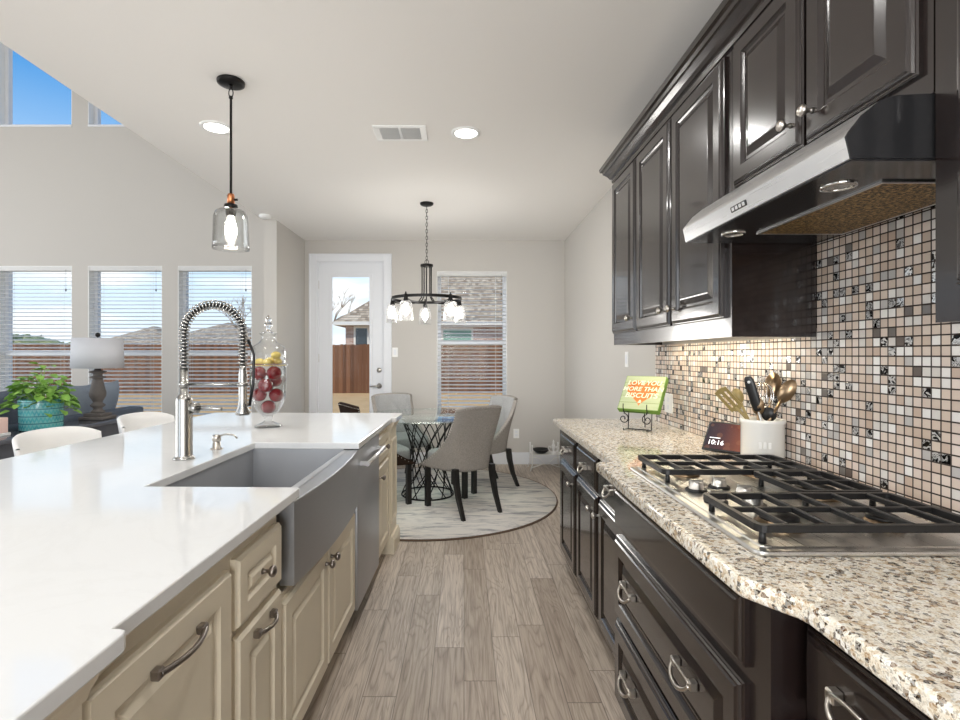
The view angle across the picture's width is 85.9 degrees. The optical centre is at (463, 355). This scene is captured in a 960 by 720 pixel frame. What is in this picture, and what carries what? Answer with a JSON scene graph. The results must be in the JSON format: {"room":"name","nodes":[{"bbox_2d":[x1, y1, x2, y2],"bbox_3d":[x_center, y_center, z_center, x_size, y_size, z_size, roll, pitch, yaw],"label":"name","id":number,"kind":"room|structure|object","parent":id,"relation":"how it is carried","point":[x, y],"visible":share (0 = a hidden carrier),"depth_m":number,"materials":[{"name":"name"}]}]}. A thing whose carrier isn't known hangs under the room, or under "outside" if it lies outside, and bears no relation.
{"room":"kitchen","nodes":[
{"label":"kitchen","id":0,"kind":"room"},
{"bbox_2d":[0,91,263,417],"bbox_3d":[-4.793,-1.470,5.995,5.415,5.600,0.150,0,0,0],"label":"wall","id":1,"kind":"structure","parent":0,"point":[79,196],"depth_m":5.92,"materials":[{"name":"grey paint"}]},
{"bbox_2d":[0,266,71,391],"bbox_3d":[-4.933,-0.030,5.987,0.854,2.000,0.157,0,0,0],"label":"window","id":2,"kind":"structure","parent":1,"relation":"in","point":[4,302],"depth_m":6.00,"materials":[{"name":"white plastic"}]},
{"bbox_2d":[0,266,70,394],"bbox_3d":[-4.933,-0.044,5.950,0.846,1.968,0.073,0,0,0],"label":"window blind","id":3,"kind":"object","parent":2,"relation":"attached to","point":[10,269],"visible":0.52,"depth_m":5.94,"materials":[{"name":"white plastic"}]},
{"bbox_2d":[0,42,71,126],"bbox_3d":[-4.933,-3.275,5.987,0.854,1.290,0.157,0,0,0],"label":"window","id":4,"kind":"structure","parent":1,"relation":"in","point":[6,54],"depth_m":6.00,"materials":[{"name":"white"}]},
{"bbox_2d":[88,102,124,126],"bbox_3d":[-3.895,-3.275,5.987,0.850,1.290,0.157,0,0,0],"label":"window","id":5,"kind":"structure","parent":1,"relation":"in","point":[94,113],"depth_m":5.96,"materials":[{"name":"white"}]},
{"bbox_2d":[88,266,161,384],"bbox_3d":[-3.895,-0.030,5.987,0.850,2.000,0.157,0,0,0],"label":"window","id":6,"kind":"structure","parent":1,"relation":"in","point":[92,302],"depth_m":6.00,"materials":[{"name":"white"}]},
{"bbox_2d":[89,266,161,411],"bbox_3d":[-3.895,-0.044,5.950,0.842,1.968,0.073,0,0,0],"label":"window blind","id":7,"kind":"object","parent":6,"relation":"attached to","point":[153,269],"visible":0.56,"depth_m":5.94,"materials":[{"name":"white plastic"}]},
{"bbox_2d":[178,266,251,412],"bbox_3d":[-2.862,-0.030,5.987,0.850,2.000,0.157,0,0,0],"label":"window","id":8,"kind":"structure","parent":1,"relation":"in","point":[182,302],"depth_m":6.00,"materials":[{"name":"white plastic"}]},
{"bbox_2d":[179,266,250,414],"bbox_3d":[-2.862,-0.044,5.950,0.842,1.968,0.073,0,0,0],"label":"window blind","id":9,"kind":"object","parent":8,"relation":"attached to","point":[240,269],"visible":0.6,"depth_m":5.94,"materials":[{"name":"white plastic"}]},
{"bbox_2d":[264,220,304,412],"bbox_3d":[-2.018,-0.040,5.835,0.135,2.740,0.950,0,0,0],"label":"wall","id":10,"kind":"structure","parent":0,"point":[284,250],"depth_m":5.66,"materials":[{"name":"grey paint"}]},
{"bbox_2d":[0,0,722,239],"bbox_3d":[-0.350,-1.470,1.730,3.470,0.120,9.460,0,0,0],"label":"ceiling","id":11,"kind":"structure","parent":0,"point":[551,88],"depth_m":2.74,"materials":[{"name":"white paint"}]},
{"bbox_2d":[199,120,232,134],"bbox_3d":[-1.530,-1.406,3.180,0.190,0.008,0.190,0,0,0],"label":"recessed light","id":12,"kind":"object","parent":11,"relation":"in","point":[216,127],"visible":0.98,"depth_m":3.17,"materials":[{"name":"white plastic"}]},
{"bbox_2d":[211,74,249,252],"bbox_3d":[-1.197,-0.978,2.645,0.180,0.864,0.180,0,0,0],"label":"pendant light","id":13,"kind":"object","parent":11,"relation":"hanging from","point":[230,82],"visible":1,"depth_m":2.63,"materials":[{"name":"black metal"}]},
{"bbox_2d":[227,193,234,203],"bbox_3d":[-1.197,-0.800,2.645,0.036,0.060,0.036,0,0,0],"label":"socket","id":14,"kind":"object","parent":13,"relation":"attached to","point":[230,196],"depth_m":2.63,"materials":[{"name":"orange metal"}]},
{"bbox_2d":[259,214,270,218],"bbox_3d":[-2.000,-1.395,5.180,0.120,0.030,0.120,0,0,0],"label":"smoke detector","id":15,"kind":"object","parent":11,"relation":"attached to","point":[263,216],"visible":1,"depth_m":5.15,"materials":[{"name":"white plastic"}]},
{"bbox_2d":[372,125,427,140],"bbox_3d":[-0.400,-1.404,3.260,0.330,0.012,0.220,0,0,0],"label":"ceiling vent","id":16,"kind":"object","parent":11,"relation":"in","point":[382,132],"visible":1,"depth_m":3.25,"materials":[{"name":"white plastic"}]},
{"bbox_2d":[389,201,462,319],"bbox_3d":[-0.357,-0.859,4.790,0.751,1.102,0.744,0,0,0],"label":"chandelier","id":17,"kind":"object","parent":11,"relation":"hanging from","point":[450,309],"visible":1,"depth_m":4.76,"materials":[{"name":"black metal"}]},
{"bbox_2d":[451,126,480,139],"bbox_3d":[0.013,-1.406,3.260,0.190,0.008,0.190,0,0,0],"label":"recessed light","id":18,"kind":"object","parent":11,"relation":"in","point":[463,132],"visible":1,"depth_m":3.25,"materials":[{"name":"white plastic"}]},
{"bbox_2d":[305,240,564,451],"bbox_3d":[-0.425,-0.040,6.385,3.320,2.740,0.150,0,0,0],"label":"wall","id":19,"kind":"structure","parent":0,"point":[535,269],"depth_m":6.31,"materials":[{"name":"grey paint"}]},
{"bbox_2d":[309,253,391,412],"bbox_3d":[-1.390,0.043,6.371,1.010,2.575,0.178,0,0,0],"label":"trim","id":20,"kind":"structure","parent":19,"relation":"attached to","point":[315,259],"depth_m":6.29,"materials":[{"name":"white wood"}]},
{"bbox_2d":[319,263,382,412],"bbox_3d":[-1.395,0.091,6.335,0.805,2.458,0.100,0,0,0],"label":"door","id":21,"kind":"structure","parent":19,"relation":"in","point":[327,271],"depth_m":6.34,"materials":[{"name":"white wood"}]},
{"bbox_2d":[392,348,397,356],"bbox_3d":[-0.845,-0.040,6.306,0.070,0.115,0.009,0,0,0],"label":"light switch","id":22,"kind":"object","parent":19,"relation":"attached to","point":[394,350],"visible":1,"depth_m":6.30,"materials":[{"name":"white plastic"}]},
{"bbox_2d":[437,271,506,407],"bbox_3d":[0.098,-0.160,6.377,0.858,1.740,0.157,0,0,0],"label":"window","id":23,"kind":"structure","parent":19,"relation":"in","point":[504,279],"depth_m":6.40,"materials":[{"name":"white plastic"}]},
{"bbox_2d":[437,272,505,408],"bbox_3d":[0.098,-0.174,6.340,0.850,1.708,0.073,0,0,0],"label":"window blind","id":24,"kind":"object","parent":23,"relation":"attached to","point":[439,274],"visible":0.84,"depth_m":6.34,"materials":[{"name":"white plastic"}]},
{"bbox_2d":[411,452,559,463],"bbox_3d":[0.177,1.258,6.302,2.115,0.145,0.016,0,0,0],"label":"baseboard","id":25,"kind":"structure","parent":19,"relation":"attached to","point":[518,457],"depth_m":6.29,"materials":[{"name":"white"}]},
{"bbox_2d":[513,429,518,437],"bbox_3d":[0.640,0.955,6.306,0.070,0.115,0.008,0,0,0],"label":"wall outlet","id":26,"kind":"object","parent":19,"relation":"attached to","point":[515,431],"visible":1,"depth_m":6.30,"materials":[{"name":"white plastic"}]},
{"bbox_2d":[303,464,625,719],"bbox_3d":[-3.058,1.390,1.730,8.885,0.120,9.460,0,0,0],"label":"floor","id":27,"kind":"structure","parent":0,"point":[502,626],"depth_m":2.40,"materials":[{"name":"brown wood"}]},
{"bbox_2d":[12,426,101,456],"bbox_3d":[-2.098,0.868,2.800,0.485,0.928,0.596,0,0,0],"label":"bar stool","id":28,"kind":"object","parent":27,"relation":"on","point":[37,440],"visible":0.3,"depth_m":2.87,"materials":[{"name":"white"}]},
{"bbox_2d":[0,415,120,459],"bbox_3d":[-3.183,0.943,3.190,0.325,0.775,3.180,0,0,0],"label":"console table","id":29,"kind":"object","parent":27,"relation":"on","point":[108,427],"visible":0.02,"depth_m":4.20,"materials":[{"name":"brown wood"}]},
{"bbox_2d":[0,417,10,436],"bbox_3d":[-3.250,0.492,3.515,0.170,0.125,0.170,0,0,0],"label":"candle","id":30,"kind":"object","parent":29,"relation":"on","point":[3,420],"visible":1,"depth_m":3.56,"materials":[{"name":"pink wax"}]},
{"bbox_2d":[17,397,64,431],"bbox_3d":[-3.175,0.441,3.870,0.276,0.229,0.276,0,0,0],"label":"plant pot","id":31,"kind":"object","parent":29,"relation":"on","point":[33,417],"visible":0.73,"depth_m":3.76,"materials":[{"name":"teal ceramic"}]},
{"bbox_2d":[0,362,81,417],"bbox_3d":[-3.174,0.251,3.880,0.491,0.408,0.480,0,0,0],"label":"potted plant","id":32,"kind":"object","parent":31,"relation":"in","point":[38,393],"visible":0.93,"depth_m":3.82,"materials":[{"name":"green plant"}]},
{"bbox_2d":[70,333,124,419],"bbox_3d":[-3.200,0.177,4.500,0.392,0.755,0.392,0,0,0],"label":"table lamp","id":33,"kind":"object","parent":29,"relation":"on","point":[97,353],"visible":1,"depth_m":4.40,"materials":[{"name":"white fabric"}]},
{"bbox_2d":[44,674,98,719],"bbox_3d":[-0.853,0.888,0.641,0.652,0.884,0.239,0,0,1],"label":"pilaster","id":34,"kind":"object","parent":27,"relation":"on","point":[71,709],"visible":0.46,"depth_m":0.71,"materials":[{"name":"beige paint"}]},
{"bbox_2d":[8,406,142,430],"bbox_3d":[-3.820,0.930,3.460,0.920,0.800,3.920,0,0,0],"label":"sofa","id":35,"kind":"object","parent":27,"relation":"on","point":[129,409],"visible":0.06,"depth_m":4.98,"materials":[{"name":"fabric"}]},
{"bbox_2d":[0,387,36,423],"bbox_3d":[-3.665,0.559,3.980,0.282,0.613,0.900,0,0,0],"label":"sofa pillow","id":36,"kind":"object","parent":35,"relation":"on","point":[12,415],"visible":0.09,"depth_m":4.02,"materials":[{"name":"fabric"}]},
{"bbox_2d":[49,380,118,415],"bbox_3d":[-3.665,0.559,4.930,0.282,0.613,0.920,0,0,0],"label":"sofa pillow","id":37,"kind":"object","parent":35,"relation":"on","point":[112,388],"visible":0.23,"depth_m":4.86,"materials":[{"name":"grey fabric"}]},
{"bbox_2d":[117,412,174,433],"bbox_3d":[-2.098,0.868,3.580,0.485,0.928,0.596,0,0,0],"label":"bar stool","id":38,"kind":"object","parent":27,"relation":"on","point":[139,420],"visible":0.23,"depth_m":3.67,"materials":[{"name":"white"}]},
{"bbox_2d":[82,555,230,719],"bbox_3d":[-0.851,0.888,0.992,0.681,0.884,0.486,0,0,1],"label":"base cabinet","id":39,"kind":"object","parent":27,"relation":"on","point":[175,664],"visible":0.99,"depth_m":1.00,"materials":[{"name":"beige paint"}]},
{"bbox_2d":[227,516,280,719],"bbox_3d":[-0.843,0.888,1.387,0.681,0.884,0.304,0,0,1],"label":"base cabinet","id":40,"kind":"object","parent":27,"relation":"on","point":[254,566],"visible":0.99,"depth_m":1.35,"materials":[{"name":"beige paint"}]},
{"bbox_2d":[276,514,354,719],"bbox_3d":[-0.830,1.030,2.003,0.680,0.600,0.930,0,0,1],"label":"base cabinet","id":41,"kind":"object","parent":27,"relation":"on","point":[316,612],"visible":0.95,"depth_m":1.83,"materials":[{"name":"beige paint"}]},
{"bbox_2d":[344,433,385,610],"bbox_3d":[-0.803,0.892,2.749,0.702,0.876,0.554,0,0,1],"label":"dishwasher","id":42,"kind":"object","parent":27,"relation":"on","point":[366,513],"visible":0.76,"depth_m":2.67,"materials":[{"name":"silver metal"}]},
{"bbox_2d":[379,427,389,556],"bbox_3d":[-0.803,0.888,3.238,0.680,0.884,0.416,0,0,1],"label":"base cabinet","id":43,"kind":"object","parent":27,"relation":"on","point":[384,434],"visible":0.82,"depth_m":3.23,"materials":[{"name":"beige paint"}]},
{"bbox_2d":[381,420,399,554],"bbox_3d":[-0.789,0.888,3.577,0.652,0.884,0.262,0,0,1],"label":"pilaster","id":44,"kind":"object","parent":27,"relation":"on","point":[391,545],"visible":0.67,"depth_m":3.47,"materials":[{"name":"beige paint"}]},
{"bbox_2d":[396,467,557,541],"bbox_3d":[-0.330,1.323,4.880,2.400,0.013,2.400,0,0,0],"label":"round rug","id":45,"kind":"object","parent":27,"relation":"on","point":[531,502],"visible":0.44,"depth_m":4.41,"materials":[{"name":"beige carpet"}]},
{"bbox_2d":[338,402,417,504],"bbox_3d":[-0.800,0.864,4.623,0.599,0.907,0.524,0,0,-31],"label":"dining chair","id":46,"kind":"object","parent":45,"relation":"on","point":[403,452],"visible":0.2,"depth_m":4.55,"materials":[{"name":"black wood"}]},
{"bbox_2d":[371,393,435,472],"bbox_3d":[-0.663,0.864,5.423,0.524,0.907,0.599,0,0,-31],"label":"dining chair","id":47,"kind":"object","parent":45,"relation":"on","point":[383,401],"visible":0.48,"depth_m":5.56,"materials":[{"name":"grey fabric"}]},
{"bbox_2d":[372,408,455,500],"bbox_3d":[-0.345,0.940,4.900,1.214,0.753,1.214,0,0,0],"label":"dining table","id":48,"kind":"object","parent":45,"relation":"on","point":[429,416],"visible":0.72,"depth_m":4.82,"materials":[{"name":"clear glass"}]},
{"bbox_2d":[419,405,501,521],"bbox_3d":[-0.016,0.864,4.444,0.524,0.907,0.599,0,0,-36],"label":"dining chair","id":49,"kind":"object","parent":45,"relation":"on","point":[467,446],"visible":1,"depth_m":4.24,"materials":[{"name":"grey fabric"}]},
{"bbox_2d":[451,394,519,493],"bbox_3d":[0.203,0.864,5.217,0.599,0.907,0.524,0,0,-30],"label":"dining chair","id":50,"kind":"object","parent":45,"relation":"on","point":[508,403],"visible":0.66,"depth_m":5.13,"materials":[{"name":"grey fabric"}]},
{"bbox_2d":[527,442,559,471],"bbox_3d":[0.950,1.180,6.020,0.394,0.306,0.254,0,0,0],"label":"wire stand","id":51,"kind":"object","parent":27,"relation":"on","point":[532,452],"visible":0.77,"depth_m":5.99,"materials":[{"name":"white metal"}]},
{"bbox_2d":[533,447,548,453],"bbox_3d":[0.900,1.113,6.020,0.200,0.050,0.200,0,0,0],"label":"bowl","id":52,"kind":"object","parent":51,"relation":"on","point":[541,450],"visible":0.94,"depth_m":5.98,"materials":[{"name":"black ceramic"}]},
{"bbox_2d":[530,451,559,454],"bbox_3d":[0.950,1.142,6.020,0.340,0.006,0.200,0,0,0],"label":"shelf","id":53,"kind":"object","parent":51,"relation":"attached to","point":[533,453],"depth_m":5.99,"materials":[{"name":"clear plastic"}]},
{"bbox_2d":[548,440,558,453],"bbox_3d":[1.035,1.056,5.960,0.132,0.165,0.060,0,0,0],"label":"finial","id":54,"kind":"object","parent":51,"relation":"on","point":[553,444],"visible":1,"depth_m":5.95,"materials":[{"name":"white metal"}]},
{"bbox_2d":[560,430,578,577],"bbox_3d":[0.900,0.892,3.085,0.667,0.876,0.560,0,0,0],"label":"base cabinet","id":55,"kind":"object","parent":27,"relation":"on","point":[569,475],"visible":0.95,"depth_m":2.98,"materials":[{"name":"brown wood"}]},
{"bbox_2d":[577,444,601,618],"bbox_3d":[0.900,0.892,2.575,0.667,0.876,0.450,0,0,0],"label":"base cabinet","id":56,"kind":"object","parent":27,"relation":"on","point":[588,498],"visible":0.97,"depth_m":2.52,"materials":[{"name":"brown wood"}]},
{"bbox_2d":[591,461,616,654],"bbox_3d":[0.900,0.892,2.110,0.667,0.876,0.470,0,0,0],"label":"base cabinet","id":57,"kind":"object","parent":27,"relation":"on","point":[607,528],"visible":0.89,"depth_m":2.19,"materials":[{"name":"brown wood"}]},
{"bbox_2d":[615,489,806,719],"bbox_3d":[0.866,0.892,1.403,0.735,0.876,0.935,0,0,0],"label":"base cabinet","id":58,"kind":"object","parent":27,"relation":"on","point":[688,646],"visible":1,"depth_m":1.23,"materials":[{"name":"brown wood"}]},
{"bbox_2d":[807,623,931,719],"bbox_3d":[0.898,0.892,0.017,0.671,0.876,1.833,0,0,0],"label":"base cabinet","id":59,"kind":"object","parent":27,"relation":"on","point":[839,687],"visible":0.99,"depth_m":0.81,"materials":[{"name":"brown wood"}]},
{"bbox_2d":[553,419,959,719],"bbox_3d":[0.875,0.435,1.200,0.720,0.038,4.400,0,0,0],"label":"countertop","id":60,"kind":"structure","parent":59,"relation":"on","point":[898,617],"depth_m":0.94,"materials":[{"name":"beige stone"}]},
{"bbox_2d":[620,403,651,431],"bbox_3d":[0.986,0.294,2.886,0.169,0.242,0.173,0,0,38],"label":"easel","id":61,"kind":"object","parent":60,"relation":"on","point":[623,403],"visible":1,"depth_m":2.86,"materials":[{"name":"black metal"}]},
{"bbox_2d":[617,376,668,414],"bbox_3d":[1.014,0.221,2.915,0.233,0.202,0.169,0,0,40],"label":"box sign","id":62,"kind":"object","parent":61,"relation":"on","point":[638,392],"visible":1,"depth_m":2.89,"materials":[{"name":"green paint"}]},
{"bbox_2d":[702,421,740,453],"bbox_3d":[1.133,0.354,2.221,0.090,0.120,0.178,0,0,-42],"label":"smart display","id":63,"kind":"object","parent":60,"relation":"on","point":[724,437],"visible":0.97,"depth_m":2.23,"materials":[{"name":"black plastic"}]},
{"bbox_2d":[739,416,786,466],"bbox_3d":[1.150,0.330,1.983,0.158,0.173,0.162,0,0,0],"label":"utensil crock","id":64,"kind":"object","parent":60,"relation":"on","point":[756,436],"visible":0.68,"depth_m":1.92,"materials":[{"name":"white ceramic"}]},
{"bbox_2d":[714,386,749,419],"bbox_3d":[1.085,0.238,1.985,0.230,0.243,0.029,0,0,0],"label":"slotted spatula","id":65,"kind":"object","parent":64,"relation":"in","point":[721,390],"visible":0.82,"depth_m":1.98,"materials":[{"name":"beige wood"}]},
{"bbox_2d":[732,388,748,417],"bbox_3d":[1.110,0.264,2.006,0.125,0.268,0.017,0,0,43],"label":"wooden spoon","id":66,"kind":"object","parent":64,"relation":"in","point":[737,393],"visible":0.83,"depth_m":2.02,"materials":[{"name":"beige wood"}]},
{"bbox_2d":[732,388,743,401],"bbox_3d":[1.079,0.159,2.033,0.040,0.060,0.014,-28,-20,35],"label":"bowl","id":67,"kind":"object","parent":66,"relation":"on","point":[736,392],"depth_m":2.03,"materials":[{"name":"metal"}]},
{"bbox_2d":[744,376,761,420],"bbox_3d":[1.130,0.237,1.969,0.108,0.320,0.027,0,0,9],"label":"black handled turner","id":68,"kind":"object","parent":64,"relation":"in","point":[750,385],"visible":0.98,"depth_m":1.97,"materials":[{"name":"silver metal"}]},
{"bbox_2d":[752,398,764,419],"bbox_3d":[1.130,0.279,1.990,0.040,0.237,0.066,0,0,11],"label":"spoon","id":69,"kind":"object","parent":64,"relation":"in","point":[762,406],"visible":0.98,"depth_m":1.96,"materials":[{"name":"gold metal"}]},
{"bbox_2d":[756,382,773,416],"bbox_3d":[1.156,0.251,1.997,0.077,0.292,0.076,0,0,-37],"label":"wire whisk","id":70,"kind":"object","parent":64,"relation":"in","point":[763,383],"visible":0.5,"depth_m":1.98,"materials":[{"name":"silver metal"}]},
{"bbox_2d":[761,407,776,420],"bbox_3d":[1.154,0.297,1.977,0.030,0.201,0.085,0,0,-20],"label":"ladle","id":71,"kind":"object","parent":64,"relation":"in","point":[768,412],"visible":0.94,"depth_m":1.95,"materials":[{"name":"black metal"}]},
{"bbox_2d":[764,372,780,407],"bbox_3d":[1.168,0.232,1.986,0.100,0.331,0.047,0,0,-17],"label":"serving spoon","id":72,"kind":"object","parent":64,"relation":"in","point":[773,379],"visible":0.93,"depth_m":1.99,"materials":[{"name":"gold metal"}]},
{"bbox_2d":[767,380,796,420],"bbox_3d":[1.161,0.244,1.953,0.171,0.309,0.017,0,0,43],"label":"serving spoon","id":73,"kind":"object","parent":64,"relation":"in","point":[787,390],"visible":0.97,"depth_m":1.91,"materials":[{"name":"gold metal"}]},
{"bbox_2d":[777,380,796,402],"bbox_3d":[1.200,0.134,1.915,0.052,0.096,0.014,33,21,34],"label":"bowl","id":74,"kind":"object","parent":73,"relation":"on","point":[787,390],"depth_m":1.91,"materials":[{"name":"brown metal"}]},
{"bbox_2d":[630,454,959,555],"bbox_3d":[0.870,0.387,1.477,0.530,0.059,0.830,0,0,0],"label":"gas cooktop","id":75,"kind":"object","parent":60,"relation":"in","point":[768,510],"visible":1,"depth_m":1.26,"materials":[{"name":"silver metal"}]},
{"bbox_2d":[565,187,816,419],"bbox_3d":[1.310,-0.040,1.730,0.150,2.740,9.460,0,0,0],"label":"wall","id":76,"kind":"structure","parent":0,"point":[596,373],"depth_m":4.84,"materials":[{"name":"grey paint"}]},
{"bbox_2d":[612,48,816,344],"bbox_3d":[1.053,-0.578,2.496,0.362,1.025,1.408,0,0,0],"label":"upper cabinet","id":77,"kind":"object","parent":76,"relation":"attached to","point":[666,288],"visible":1,"depth_m":2.04,"materials":[{"name":"brown wood"}]},
{"bbox_2d":[599,0,772,183],"bbox_3d":[1.046,-1.123,1.337,0.377,0.107,3.874,0,0,0],"label":"crown molding","id":78,"kind":"structure","parent":77,"relation":"attached to","point":[731,19],"depth_m":2.05,"materials":[{"name":"brown wood"}]},
{"bbox_2d":[655,206,959,514],"bbox_3d":[1.231,0.012,1.150,0.008,0.808,4.300,0,0,0],"label":"backsplash","id":79,"kind":"structure","parent":76,"relation":"attached to","point":[875,402],"depth_m":1.57,"materials":[{"name":"tile"}]},
{"bbox_2d":[665,393,672,413],"bbox_3d":[1.223,0.285,3.080,0.008,0.115,0.115,0,0,0],"label":"wall outlet","id":80,"kind":"object","parent":79,"relation":"attached to","point":[668,397],"visible":0.95,"depth_m":3.06,"materials":[{"name":"white plastic"}]},
{"bbox_2d":[682,93,934,242],"bbox_3d":[0.992,-0.452,1.405,0.467,0.136,0.766,0,0,0],"label":"range hood","id":81,"kind":"object","parent":76,"relation":"attached to","point":[877,166],"visible":1,"depth_m":1.22,"materials":[{"name":"silver metal"}]},
{"bbox_2d":[732,0,934,190],"bbox_3d":[1.053,-0.806,1.405,0.362,0.567,0.767,0,0,0],"label":"upper cabinet","id":82,"kind":"object","parent":76,"relation":"attached to","point":[802,69],"visible":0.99,"depth_m":1.33,"materials":[{"name":"brown wood"}]},
{"bbox_2d":[935,0,959,322],"bbox_3d":[1.072,-0.578,0.209,0.324,1.025,1.618,0,0,0],"label":"upper cabinet","id":83,"kind":"object","parent":76,"relation":"attached to","point":[947,12],"visible":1,"depth_m":0.99,"materials":[{"name":"brown wood"}]},
{"label":"outside","id":84,"kind":"structure","parent":0,"visible":0},
{"bbox_2d":[45,384,501,416],"bbox_3d":[0.000,1.460,63.230,120.000,0.140,113.540,0,0,0],"label":"ground","id":85,"kind":"structure","parent":84,"point":[361,400],"depth_m":16.27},
{"bbox_2d":[13,334,49,344],"bbox_3d":[-43.630,-0.473,51.622,8.933,3.806,6.375,0,0,0],"label":"tree","id":86,"kind":"object","parent":85,"relation":"on","point":[14,341],"visible":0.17,"depth_m":50.56,"materials":[{"name":"green plant"}]},
{"bbox_2d":[40,340,70,344],"bbox_3d":[-36.627,0.006,47.727,5.959,2.847,4.257,0,0,0],"label":"tree","id":87,"kind":"object","parent":85,"relation":"on","point":[50,341],"visible":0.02,"depth_m":47.39,"materials":[{"name":"green plant"}]},
{"bbox_2d":[112,326,161,344],"bbox_3d":[-36.515,-1.008,60.985,9.930,4.875,10.930,0,0,0],"label":"house","id":88,"kind":"structure","parent":85,"relation":"on","point":[141,330],"depth_m":58.13,"materials":[{"name":"brick"}]},
{"bbox_2d":[142,323,250,344],"bbox_3d":[-23.265,-0.912,51.985,10.430,4.684,12.930,0,0,0],"label":"house","id":89,"kind":"structure","parent":85,"relation":"on","point":[216,326],"depth_m":47.39,"materials":[{"name":"brick"}]},
{"bbox_2d":[217,295,250,341],"bbox_3d":[-12.581,-1.007,30.217,2.617,4.886,3.362,0,0,32],"label":"bare tree","id":90,"kind":"object","parent":85,"relation":"on","point":[243,295],"visible":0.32,"depth_m":29.64,"materials":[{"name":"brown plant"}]},
{"bbox_2d":[13,344,501,392],"bbox_3d":[-6.000,0.484,19.075,40.090,1.812,0.150,0,0,0],"label":"wooden fence","id":91,"kind":"object","parent":85,"relation":"on","point":[358,355],"visible":0.22,"depth_m":19.00,"materials":[{"name":"brown wood"}]},
{"bbox_2d":[333,288,359,321],"bbox_3d":[-7.584,-1.240,29.361,3.800,5.350,3.143,0,0,-39],"label":"bare tree","id":92,"kind":"object","parent":85,"relation":"on","point":[351,300],"visible":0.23,"depth_m":29.04,"materials":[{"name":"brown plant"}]},
{"bbox_2d":[333,277,501,383],"bbox_3d":[1.110,-2.475,30.485,14.680,7.810,11.930,0,0,0],"label":"house","id":93,"kind":"structure","parent":85,"relation":"on","point":[356,322],"depth_m":25.00,"materials":[{"name":"brick"}]},
{"bbox_3d":[-0.907,0.888,-0.210,0.621,0.884,1.465,0,0,1],"label":"cabinet","id":94,"kind":"object","parent":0,"visible":0},
{"bbox_2d":[0,413,401,719],"bbox_3d":[-1.182,0.431,1.379,1.474,0.030,4.759,0,0,0],"label":"countertop","id":95,"kind":"structure","parent":94,"relation":"on","point":[94,542],"depth_m":1.23,"materials":[{"name":"white stone"}]},
{"bbox_2d":[173,300,254,460],"bbox_3d":[-1.007,0.096,2.070,0.316,0.640,0.080,0,0,0],"label":"spring faucet","id":96,"kind":"object","parent":95,"relation":"on","point":[185,407],"visible":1,"depth_m":2.06,"materials":[{"name":"silver metal"}]},
{"bbox_2d":[210,433,237,449],"bbox_3d":[-1.066,0.381,2.290,0.121,0.070,0.052,0,0,0],"label":"soap dispenser","id":97,"kind":"object","parent":95,"relation":"on","point":[216,445],"visible":1,"depth_m":2.28,"materials":[{"name":"silver metal"}]},
{"bbox_2d":[165,449,357,585],"bbox_3d":[-0.758,0.581,2.032,0.533,0.268,0.867,0,0,1],"label":"sink","id":98,"kind":"object","parent":95,"relation":"in","point":[326,480],"visible":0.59,"depth_m":2.03,"materials":[{"name":"silver metal"}]},
{"bbox_2d":[165,449,347,522],"bbox_3d":[-0.789,0.571,2.043,0.471,0.250,0.847,0,0,1],"label":"basin","id":99,"kind":"object","parent":98,"relation":"in","point":[298,468],"depth_m":2.46,"materials":[{"name":"silver metal"}]},
{"bbox_2d":[247,315,288,427],"bbox_3d":[-1.140,0.090,3.000,0.224,0.652,0.224,0,0,0],"label":"apothecary jar","id":100,"kind":"object","parent":95,"relation":"on","point":[268,325],"visible":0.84,"depth_m":2.98,"materials":[{"name":"clear glass"}]},
{"bbox_2d":[251,367,266,379],"bbox_3d":[-1.190,0.104,2.990,0.084,0.080,0.084,0,0,0],"label":"ornament","id":101,"kind":"object","parent":100,"relation":"in","point":[260,372],"visible":0.76,"depth_m":2.96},
{"bbox_2d":[252,388,266,400],"bbox_3d":[-1.185,0.226,2.980,0.084,0.080,0.084,0,0,0],"label":"ornament","id":102,"kind":"object","parent":100,"relation":"in","point":[258,395],"visible":0.71,"depth_m":2.95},
{"bbox_2d":[257,378,272,391],"bbox_3d":[-1.140,0.171,2.955,0.084,0.080,0.084,0,0,0],"label":"ornament","id":103,"kind":"object","parent":100,"relation":"in","point":[264,385],"visible":1,"depth_m":2.93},
{"bbox_2d":[261,400,275,412],"bbox_3d":[-1.140,0.300,3.000,0.084,0.080,0.084,0,0,0],"label":"ornament","id":104,"kind":"object","parent":100,"relation":"in","point":[268,406],"visible":0.97,"depth_m":2.97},
{"bbox_2d":[266,366,281,379],"bbox_3d":[-1.095,0.101,2.970,0.084,0.080,0.084,0,0,0],"label":"ornament","id":105,"kind":"object","parent":100,"relation":"in","point":[274,372],"visible":1,"depth_m":2.94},
{"bbox_2d":[268,377,281,386],"bbox_3d":[-1.120,0.146,3.050,0.084,0.080,0.084,0,0,0],"label":"ornament","id":106,"kind":"object","parent":100,"relation":"in","point":[277,382],"visible":0.41,"depth_m":3.02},
{"bbox_2d":[271,351,280,358],"bbox_3d":[-1.088,-0.002,2.980,0.046,0.044,0.060,0,0,41],"label":"candy","id":107,"kind":"object","parent":100,"relation":"in","point":[275,355],"visible":1,"depth_m":2.96,"materials":[{"name":"yellow food"}]},
{"bbox_2d":[269,388,283,401],"bbox_3d":[-1.093,0.231,3.000,0.084,0.080,0.084,0,0,0],"label":"ornament","id":108,"kind":"object","parent":100,"relation":"in","point":[275,395],"visible":1,"depth_m":2.97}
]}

